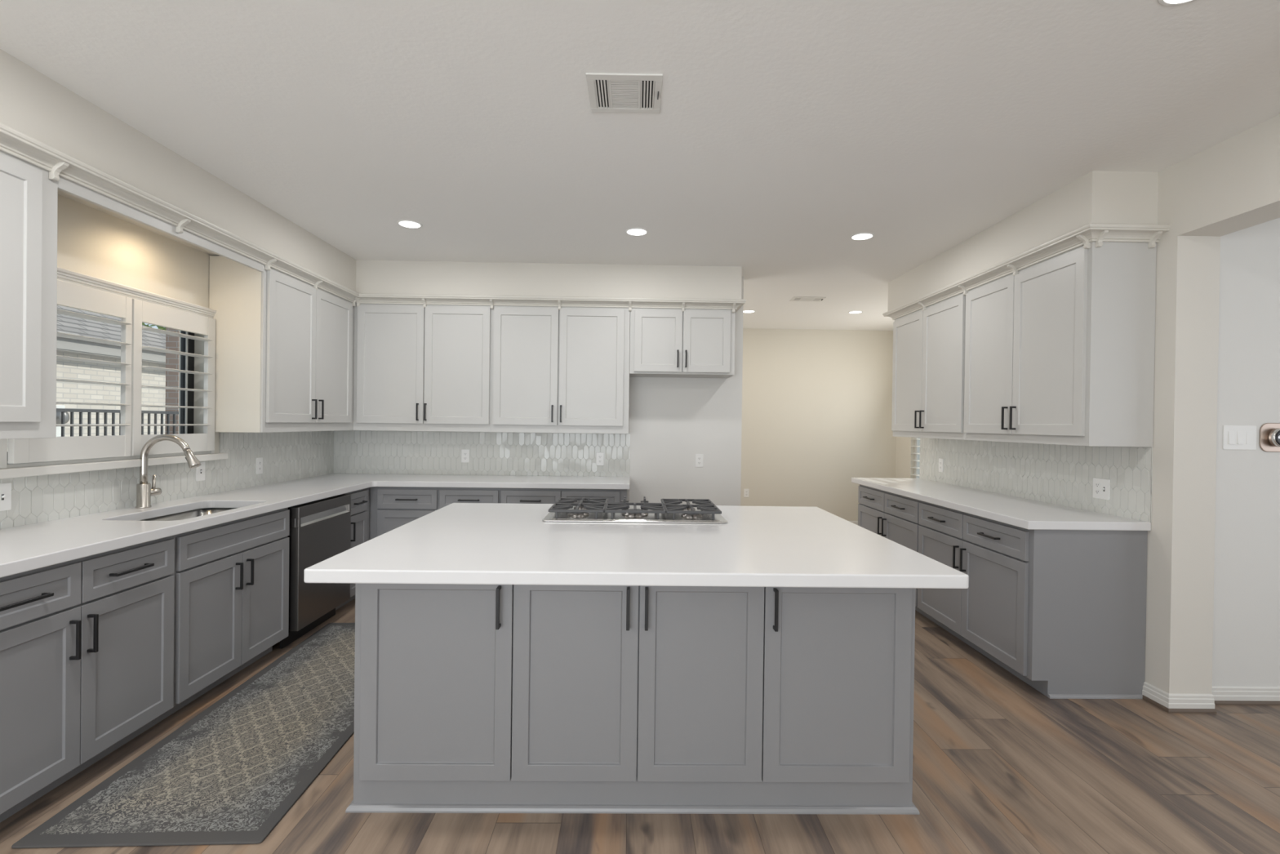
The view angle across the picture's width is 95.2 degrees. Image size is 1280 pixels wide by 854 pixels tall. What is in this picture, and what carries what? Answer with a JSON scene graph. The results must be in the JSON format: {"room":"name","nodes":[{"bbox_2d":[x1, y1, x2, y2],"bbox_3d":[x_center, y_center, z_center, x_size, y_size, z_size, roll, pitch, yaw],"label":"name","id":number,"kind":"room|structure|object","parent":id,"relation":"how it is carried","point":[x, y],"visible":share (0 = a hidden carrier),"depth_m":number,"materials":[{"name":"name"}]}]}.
{"room":"kitchen","nodes":[
{"label":"kitchen","id":0,"kind":"room"},
{"bbox_2d":[57,194,219,453],"bbox_3d":[-2.740,-0.008,1.151,0.170,2.712,8.280,1,0,-1],"label":"wall","id":1,"kind":"structure","parent":0,"point":[91,242],"depth_m":3.10,"materials":[{"name":"beige paint"}]},
{"bbox_2d":[0,151,57,439],"bbox_3d":[-2.466,-0.505,2.007,0.387,1.097,0.652,1,0,-1],"label":"upper cabinet","id":2,"kind":"object","parent":1,"relation":"attached to","point":[28,198],"visible":0.92,"depth_m":2.20,"materials":[{"name":"grey paint"}]},
{"bbox_2d":[0,266,227,479],"bbox_3d":[-2.700,-0.259,3.026,0.192,0.931,1.372,1,0,-1],"label":"window","id":3,"kind":"structure","parent":1,"relation":"in","point":[187,345],"depth_m":3.01,"materials":[{"name":"white wood"}]},
{"bbox_2d":[7,280,132,463],"bbox_3d":[-2.635,-0.256,2.730,0.089,0.815,0.575,1,0,-1],"label":"plantation shutter","id":4,"kind":"object","parent":3,"relation":"attached to","point":[69,295],"visible":0.72,"depth_m":2.79,"materials":[{"name":"white paint"}]},
{"bbox_2d":[131,298,215,455],"bbox_3d":[-2.643,-0.259,3.326,0.089,0.815,0.594,1,0,-1],"label":"plantation shutter","id":5,"kind":"object","parent":3,"relation":"attached to","point":[144,312],"visible":0.98,"depth_m":3.27,"materials":[{"name":"white paint"}]},
{"bbox_2d":[0,431,333,528],"bbox_3d":[-2.684,0.226,3.422,0.012,0.388,3.487,1,0,-1],"label":"backsplash","id":6,"kind":"structure","parent":1,"relation":"attached to","point":[286,455],"depth_m":3.40,"materials":[{"name":"white tile"}]},
{"bbox_2d":[0,482,11,511],"bbox_3d":[-2.661,0.293,2.442,0.018,0.115,0.070,1,0,-1],"label":"wall outlet","id":7,"kind":"object","parent":6,"relation":"attached to","point":[5,488],"visible":1,"depth_m":2.45,"materials":[{"name":"white plastic"}]},
{"bbox_2d":[195,461,204,481],"bbox_3d":[-2.677,0.271,3.567,0.018,0.115,0.070,1,0,-1],"label":"wall outlet","id":8,"kind":"object","parent":6,"relation":"attached to","point":[200,470],"visible":0.83,"depth_m":3.56,"materials":[{"name":"white plastic"}]},
{"bbox_2d":[255,457,262,474],"bbox_3d":[-2.690,0.274,4.129,0.007,0.115,0.070,1,0,-1],"label":"wall outlet","id":9,"kind":"object","parent":6,"relation":"attached to","point":[259,469],"visible":1,"depth_m":4.12,"materials":[{"name":"white plastic"}]},
{"bbox_2d":[208,255,354,432],"bbox_3d":[-2.498,-0.519,4.229,0.387,1.097,1.191,1,0,-1],"label":"upper cabinet","id":10,"kind":"object","parent":1,"relation":"attached to","point":[284,345],"visible":0.86,"depth_m":3.77,"materials":[{"name":"grey paint"}]},
{"bbox_2d":[0,48,742,299],"bbox_3d":[-0.869,-1.187,1.185,3.543,0.307,8.010,1,0,-1],"label":"soffit","id":11,"kind":"structure","parent":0,"point":[32,104],"depth_m":3.63,"materials":[{"name":"white paint"}]},
{"bbox_2d":[57,176,263,271],"bbox_3d":[-2.345,-1.012,2.984,0.022,0.102,1.304,1,0,-1],"label":"trim","id":12,"kind":"structure","parent":11,"relation":"attached to","point":[67,186],"depth_m":2.77,"materials":[{"name":"grey paint"}]},
{"bbox_2d":[0,122,746,312],"bbox_3d":[-0.722,-1.009,3.239,3.232,0.100,3.910,1,0,-1],"label":"crown molding","id":13,"kind":"structure","parent":11,"relation":"attached to","point":[13,142],"depth_m":3.40,"materials":[{"name":"white paint"}]},
{"bbox_2d":[352,276,743,540],"bbox_3d":[-0.903,-0.009,5.258,3.623,2.712,0.120,1,0,-1],"label":"wall","id":14,"kind":"structure","parent":0,"point":[672,420],"depth_m":5.22,"materials":[{"name":"white paint"}]},
{"bbox_2d":[352,303,492,431],"bbox_3d":[-1.800,-0.515,4.980,1.137,1.097,0.399,1,0,-1],"label":"upper cabinet","id":15,"kind":"object","parent":14,"relation":"attached to","point":[416,367],"visible":0.94,"depth_m":4.82,"materials":[{"name":"grey paint"}]},
{"bbox_2d":[333,430,630,476],"bbox_3d":[-1.402,0.232,5.185,2.627,0.388,0.011,1,0,-1],"label":"backsplash","id":16,"kind":"structure","parent":14,"relation":"attached to","point":[355,451],"depth_m":5.18,"materials":[{"name":"white tile"}]},
{"bbox_2d":[461,449,469,462],"bbox_3d":[-1.549,0.257,5.178,0.070,0.115,0.007,1,0,-1],"label":"wall outlet","id":17,"kind":"object","parent":16,"relation":"attached to","point":[464,453],"visible":1,"depth_m":5.18,"materials":[{"name":"white plastic"}]},
{"bbox_2d":[595,452,604,465],"bbox_3d":[-0.355,0.284,5.196,0.070,0.115,0.007,1,0,-1],"label":"wall outlet","id":18,"kind":"object","parent":16,"relation":"attached to","point":[599,455],"visible":1,"depth_m":5.19,"materials":[{"name":"white plastic"}]},
{"bbox_2d":[490,305,630,433],"bbox_3d":[-0.661,-0.500,4.996,1.142,1.097,0.399,1,0,-1],"label":"upper cabinet","id":19,"kind":"object","parent":14,"relation":"attached to","point":[565,370],"visible":0.98,"depth_m":4.84,"materials":[{"name":"grey paint"}]},
{"bbox_2d":[629,307,735,377],"bbox_3d":[0.352,-0.738,5.010,0.875,0.596,0.399,1,0,-1],"label":"upper cabinet","id":20,"kind":"object","parent":14,"relation":"attached to","point":[691,343],"visible":0.95,"depth_m":4.85,"materials":[{"name":"grey paint"}]},
{"bbox_2d":[695,453,703,466],"bbox_3d":[0.530,0.300,5.217,0.070,0.115,0.007,1,0,-1],"label":"wall outlet","id":21,"kind":"object","parent":14,"relation":"attached to","point":[699,457],"visible":1,"depth_m":5.21,"materials":[{"name":"white plastic"}]},
{"bbox_2d":[0,0,1279,330],"bbox_3d":[1.230,-1.382,2.634,8.300,0.120,11.150,1,0,-1],"label":"ceiling","id":22,"kind":"structure","parent":0,"point":[784,131],"depth_m":2.47,"materials":[{"name":"white paint"}]},
{"bbox_2d":[396,219,422,228],"bbox_3d":[-1.550,-1.363,3.931,0.160,0.004,0.160,1,0,-1],"label":"recessed light","id":23,"kind":"object","parent":22,"relation":"in","point":[404,223],"visible":1,"depth_m":3.92,"materials":[{"name":"white plastic"}]},
{"bbox_2d":[585,72,662,113],"bbox_3d":[-0.060,-1.329,2.341,0.292,0.016,0.272,1,0,0],"label":"ceiling vent","id":24,"kind":"object","parent":22,"relation":"in","point":[629,93],"visible":1,"depth_m":2.32,"materials":[{"name":"white metal"}]},
{"bbox_2d":[625,227,648,235],"bbox_3d":[-0.022,-1.344,4.028,0.160,0.004,0.160,1,0,-1],"label":"recessed light","id":25,"kind":"object","parent":22,"relation":"in","point":[633,231],"visible":1,"depth_m":4.02,"materials":[{"name":"white plastic"}]},
{"bbox_2d":[742,310,755,312],"bbox_3d":[1.264,-1.345,6.801,0.160,0.004,0.160,1,0,-1],"label":"recessed light","id":26,"kind":"object","parent":22,"relation":"in","point":[744,311],"visible":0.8,"depth_m":6.79,"materials":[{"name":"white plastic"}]},
{"bbox_2d":[789,296,826,301],"bbox_3d":[1.744,-1.329,6.088,0.330,0.016,0.190,1,0,-1],"label":"ceiling vent","id":27,"kind":"object","parent":22,"relation":"in","point":[795,298],"visible":1,"depth_m":6.08,"materials":[{"name":"white metal"}]},
{"bbox_2d":[848,311,862,313],"bbox_3d":[2.494,-1.329,6.763,0.160,0.004,0.160,1,0,-1],"label":"recessed light","id":28,"kind":"object","parent":22,"relation":"in","point":[850,312],"visible":1,"depth_m":6.76,"materials":[{"name":"white plastic"}]},
{"bbox_2d":[849,232,874,240],"bbox_3d":[1.546,-1.325,4.064,0.160,0.004,0.160,1,0,-1],"label":"recessed light","id":29,"kind":"object","parent":22,"relation":"in","point":[861,236],"visible":1,"depth_m":4.05,"materials":[{"name":"white plastic"}]},
{"bbox_2d":[1157,0,1196,6],"bbox_3d":[1.647,-1.309,1.738,0.160,0.004,0.160,1,0,-1],"label":"recessed light","id":30,"kind":"object","parent":22,"relation":"in","point":[1165,2],"visible":1,"depth_m":1.80,"materials":[{"name":"white plastic"}]},
{"bbox_2d":[0,598,1279,853],"bbox_3d":[1.194,1.440,2.652,8.300,0.100,11.150,1,0,-1],"label":"floor","id":31,"kind":"structure","parent":0,"point":[1001,765],"depth_m":2.17,"materials":[{"name":"wood"}]},
{"bbox_2d":[0,535,174,822],"bbox_3d":[-2.360,0.912,2.163,0.639,0.871,0.913,1,0,-1],"label":"base cabinet","id":32,"kind":"object","parent":31,"relation":"on","point":[86,643],"visible":0.99,"depth_m":2.17,"materials":[{"name":"grey paint"}]},
{"bbox_2d":[11,622,355,848],"bbox_3d":[-1.677,1.347,2.939,0.785,0.008,2.100,1,0,-3],"label":"runner rug","id":33,"kind":"object","parent":31,"relation":"on","point":[232,772],"visible":0.77,"depth_m":2.32,"materials":[{"name":"grey carpet"}]},
{"bbox_2d":[152,507,289,725],"bbox_3d":[-2.373,0.906,3.058,0.639,0.871,0.877,1,0,-1],"label":"base cabinet","id":34,"kind":"object","parent":31,"relation":"on","point":[231,589],"visible":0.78,"depth_m":2.96,"materials":[{"name":"grey paint"}]},
{"bbox_2d":[280,493,351,648],"bbox_3d":[-2.374,0.903,3.844,0.619,0.867,0.655,1,0,-1],"label":"dishwasher","id":35,"kind":"object","parent":31,"relation":"on","point":[320,530],"visible":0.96,"depth_m":3.72,"materials":[{"name":"black metal"}]},
{"bbox_2d":[335,487,369,610],"bbox_3d":[-2.392,0.898,4.393,0.639,0.871,0.398,1,0,-1],"label":"base cabinet","id":36,"kind":"object","parent":31,"relation":"on","point":[360,499],"visible":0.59,"depth_m":4.39,"materials":[{"name":"grey paint"}]},
{"bbox_2d":[369,486,439,539],"bbox_3d":[-1.863,0.901,4.867,0.540,0.871,0.640,1,0,-1],"label":"base cabinet","id":37,"kind":"object","parent":31,"relation":"on","point":[391,508],"visible":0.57,"depth_m":4.58,"materials":[{"name":"grey paint"}]},
{"bbox_2d":[439,487,500,508],"bbox_3d":[-1.353,0.908,4.875,0.482,0.871,0.640,1,0,-1],"label":"base cabinet","id":38,"kind":"object","parent":31,"relation":"on","point":[447,495],"visible":0.25,"depth_m":4.59,"materials":[{"name":"grey paint"}]},
{"bbox_2d":[500,488,627,503],"bbox_3d":[-0.612,0.917,4.886,0.999,0.871,0.640,1,0,-1],"label":"base cabinet","id":39,"kind":"object","parent":31,"relation":"on","point":[508,495],"visible":0.21,"depth_m":4.60,"materials":[{"name":"grey paint"}]},
{"bbox_2d":[0,473,630,577],"bbox_3d":[-1.379,0.459,3.445,2.628,0.044,3.494,1,0,-1],"label":"countertop","id":40,"kind":"structure","parent":39,"relation":"on","point":[24,548],"depth_m":3.04,"materials":[{"name":"white stone"}]},
{"bbox_2d":[135,434,201,508],"bbox_3d":[-2.487,0.232,3.106,0.307,0.386,0.134,1,0,-1],"label":"faucet","id":41,"kind":"object","parent":40,"relation":"on","point":[144,491],"visible":1,"depth_m":3.07,"materials":[{"name":"silver metal"}]},
{"bbox_2d":[140,507,236,520],"bbox_3d":[-2.322,0.575,3.030,0.410,0.205,0.730,1,0,-1],"label":"sink","id":42,"kind":"object","parent":40,"relation":"in","point":[200,512],"visible":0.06,"depth_m":3.25,"materials":[{"name":"silver metal"}]},
{"bbox_2d":[345,582,919,814],"bbox_3d":[-0.023,0.938,2.709,2.047,0.871,1.333,1,0,-1],"label":"base cabinet","id":43,"kind":"object","parent":31,"relation":"on","point":[468,698],"visible":0.89,"depth_m":2.08,"materials":[{"name":"grey paint"}]},
{"bbox_2d":[303,502,968,588],"bbox_3d":[-0.014,0.481,2.641,2.133,0.044,1.555,1,0,-1],"label":"countertop","id":44,"kind":"structure","parent":43,"relation":"on","point":[455,543],"depth_m":2.12,"materials":[{"name":"white stone"}]},
{"bbox_2d":[542,496,727,523],"bbox_3d":[-0.027,0.423,3.058,0.891,0.066,0.530,1,0,-1],"label":"cooktop","id":45,"kind":"object","parent":44,"relation":"in","point":[564,509],"visible":1,"depth_m":2.90,"materials":[{"name":"silver metal"}]},
{"bbox_2d":[857,484,931,619],"bbox_3d":[2.276,0.955,4.770,0.648,0.871,1.134,1,0,-1],"label":"base cabinet","id":46,"kind":"object","parent":31,"relation":"on","point":[893,517],"visible":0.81,"depth_m":4.65,"materials":[{"name":"grey paint"}]},
{"bbox_2d":[851,477,1151,530],"bbox_3d":[2.295,0.501,4.208,0.640,0.044,2.414,1,0,-1],"label":"countertop","id":47,"kind":"structure","parent":46,"relation":"on","point":[1027,513],"depth_m":3.52,"materials":[{"name":"white stone"}]},
{"bbox_2d":[917,500,1147,698],"bbox_3d":[2.293,0.962,3.607,0.648,0.871,1.194,1,0,-1],"label":"base cabinet","id":48,"kind":"object","parent":31,"relation":"on","point":[1063,611],"visible":0.98,"depth_m":3.03,"materials":[{"name":"grey paint"}]},
{"bbox_2d":[740,328,896,520],"bbox_3d":[1.183,0.000,8.118,5.000,2.712,0.200,1,0,-1],"label":"wall","id":49,"kind":"structure","parent":0,"point":[817,404],"depth_m":8.03,"materials":[{"name":"beige paint"}]},
{"bbox_2d":[743,488,749,497],"bbox_3d":[1.463,0.907,8.024,0.070,0.115,0.007,1,0,-1],"label":"wall outlet","id":50,"kind":"object","parent":49,"relation":"attached to","point":[746,491],"visible":1,"depth_m":8.02,"materials":[{"name":"white plastic"}]},
{"bbox_2d":[848,520,857,524],"bbox_3d":[1.211,1.323,6.727,4.650,0.084,2.600,1,0,-1],"label":"baseboard","id":51,"kind":"structure","parent":49,"relation":"attached to","point":[852,522],"depth_m":8.04,"materials":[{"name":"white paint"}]},
{"bbox_2d":[895,436,919,478],"bbox_3d":[3.627,0.040,6.741,0.150,2.712,2.625,1,0,-1],"label":"wall","id":52,"kind":"structure","parent":0,"point":[904,456],"depth_m":7.79,"materials":[{"name":"beige paint"}]},
{"bbox_2d":[914,437,919,478],"bbox_3d":[3.622,0.045,6.788,0.040,1.600,1.670,1,0,-1],"label":"window","id":53,"kind":"structure","parent":52,"relation":"in","point":[917,449],"depth_m":7.58,"materials":[{"name":"white paint"}]},
{"bbox_2d":[910,438,919,475],"bbox_3d":[3.569,0.028,6.787,0.065,1.563,1.650,1,0,-1],"label":"window blind","id":54,"kind":"object","parent":53,"relation":"attached to","point":[915,474],"visible":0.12,"depth_m":7.51,"materials":[{"name":"white paint"}]},
{"bbox_2d":[888,170,1158,311],"bbox_3d":[2.467,-1.162,4.180,0.342,0.307,2.378,1,0,-1],"label":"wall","id":55,"kind":"structure","parent":0,"point":[1096,196],"depth_m":3.34,"materials":[{"name":"white paint"}]},
{"bbox_2d":[1144,114,1279,693],"bbox_3d":[2.772,0.062,1.253,0.215,2.712,8.325,1,0,-1],"label":"wall","id":56,"kind":"structure","parent":0,"point":[1233,184],"depth_m":2.89,"materials":[{"name":"white paint"}]},
{"bbox_2d":[891,293,965,439],"bbox_3d":[2.426,-0.459,4.678,0.387,1.097,1.139,1,0,-1],"label":"upper cabinet","id":57,"kind":"object","parent":56,"relation":"attached to","point":[928,365],"visible":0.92,"depth_m":4.57,"materials":[{"name":"grey paint"}]},
{"bbox_2d":[882,222,1170,319],"bbox_3d":[2.431,-0.974,4.118,0.410,0.100,2.404,1,0,-1],"label":"crown molding","id":58,"kind":"structure","parent":57,"relation":"attached to","point":[1098,233],"depth_m":3.27,"materials":[{"name":"white paint"}]},
{"bbox_2d":[919,437,1152,522],"bbox_3d":[2.612,0.289,4.208,0.011,0.388,2.408,1,0,-1],"label":"backsplash","id":59,"kind":"structure","parent":56,"relation":"attached to","point":[1064,475],"depth_m":3.71,"materials":[{"name":"white tile"}]},
{"bbox_2d":[938,457,943,471],"bbox_3d":[2.595,0.330,5.036,0.007,0.115,0.070,1,0,-1],"label":"wall outlet","id":60,"kind":"object","parent":59,"relation":"attached to","point":[940,460],"visible":1,"depth_m":5.03,"materials":[{"name":"white plastic"}]},
{"bbox_2d":[1093,477,1110,500],"bbox_3d":[2.614,0.351,3.317,0.017,0.115,0.116,1,0,-1],"label":"wall outlet","id":61,"kind":"object","parent":59,"relation":"attached to","point":[1101,487],"visible":1,"depth_m":3.31,"materials":[{"name":"white plastic"}]},
{"bbox_2d":[1094,488,1099,493],"bbox_3d":[2.616,0.370,3.341,0.002,0.027,0.033,1,0,-1],"label":"receptacle","id":62,"kind":"object","parent":61,"relation":"attached to","point":[1096,491],"depth_m":3.34,"materials":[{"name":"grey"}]},
{"bbox_2d":[1094,482,1100,487],"bbox_3d":[2.617,0.331,3.340,0.002,0.027,0.033,1,0,-1],"label":"receptacle","id":63,"kind":"object","parent":61,"relation":"attached to","point":[1096,484],"depth_m":3.34,"materials":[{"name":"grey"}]},
{"bbox_2d":[964,241,1156,446],"bbox_3d":[2.442,-0.452,3.552,0.387,1.097,1.114,1,0,-1],"label":"upper cabinet","id":64,"kind":"object","parent":56,"relation":"attached to","point":[1060,350],"visible":0.94,"depth_m":3.13,"materials":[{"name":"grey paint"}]},
{"bbox_2d":[1142,681,1217,713],"bbox_3d":[2.718,1.365,2.952,0.241,0.084,0.160,1,0,-1],"label":"baseboard","id":65,"kind":"structure","parent":56,"relation":"attached to","point":[1169,703],"depth_m":2.89,"materials":[{"name":"white paint"}]},
{"bbox_2d":[1212,217,1279,686],"bbox_3d":[4.105,0.068,3.053,2.502,2.712,0.114,1,0,-1],"label":"wall","id":66,"kind":"structure","parent":0,"point":[1246,611],"depth_m":2.98,"materials":[{"name":"white paint"}]},
{"bbox_2d":[1222,425,1257,449],"bbox_3d":[3.059,0.054,2.975,0.172,0.124,0.012,1,0,-1],"label":"rocker switch","id":67,"kind":"object","parent":66,"relation":"attached to","point":[1234,437],"visible":1,"depth_m":2.98,"materials":[{"name":"white plastic"}]},
{"bbox_2d":[1212,686,1279,705],"bbox_3d":[4.042,1.382,2.990,2.355,0.084,0.026,1,0,-1],"label":"baseboard","id":68,"kind":"structure","parent":66,"relation":"attached to","point":[1223,695],"depth_m":2.98,"materials":[{"name":"white paint"}]},
{"bbox_2d":[1259,422,1279,452],"bbox_3d":[3.241,0.054,2.961,0.158,0.148,0.046,1,0,-1],"label":"thermostat","id":69,"kind":"object","parent":66,"relation":"attached to","point":[1269,433],"visible":1,"depth_m":2.98,"materials":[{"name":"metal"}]},
{"label":"outside","id":70,"kind":"structure","parent":0,"visible":0},
{"bbox_3d":[4.796,1.775,12.582,70.000,0.200,55.000,1,0,-1],"label":"ground","id":71,"kind":"structure","parent":70,"visible":0},
{"bbox_2d":[7,305,165,443],"bbox_3d":[-13.957,-1.197,5.517,9.420,5.350,16.250,1,0,-1],"label":"neighbor house","id":72,"kind":"structure","parent":71,"relation":"on","point":[69,347],"depth_m":10.52,"materials":[{"name":"brick"}]},
{"bbox_2d":[56,404,69,436],"bbox_3d":[-9.606,-0.026,9.613,0.260,0.670,0.320,1,0,-1],"label":"electric meter","id":73,"kind":"object","parent":72,"relation":"attached to","point":[58,413],"visible":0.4,"depth_m":9.64,"materials":[{"name":"silver metal"}]},
{"bbox_2d":[56,408,178,436],"bbox_3d":[-6.077,0.700,4.597,0.040,1.770,6.360,1,0,-1],"label":"railing","id":74,"kind":"object","parent":71,"relation":"on","point":[89,411],"visible":0.2,"depth_m":6.65,"materials":[{"name":"black metal"}]},
{"bbox_2d":[142,322,165,330],"bbox_3d":[-16.267,-1.968,19.271,4.691,6.689,5.331,1,0,-1],"label":"tree","id":75,"kind":"object","parent":71,"relation":"on","point":[143,323],"visible":0.02,"depth_m":17.99,"materials":[{"name":"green plant"}]},
{"bbox_2d":[164,327,179,434],"bbox_3d":[-6.245,-0.388,7.859,0.170,3.900,0.140,1,0,-1],"label":"brick pier","id":76,"kind":"structure","parent":71,"relation":"on","point":[172,343],"depth_m":7.79,"materials":[{"name":"grey brick"}]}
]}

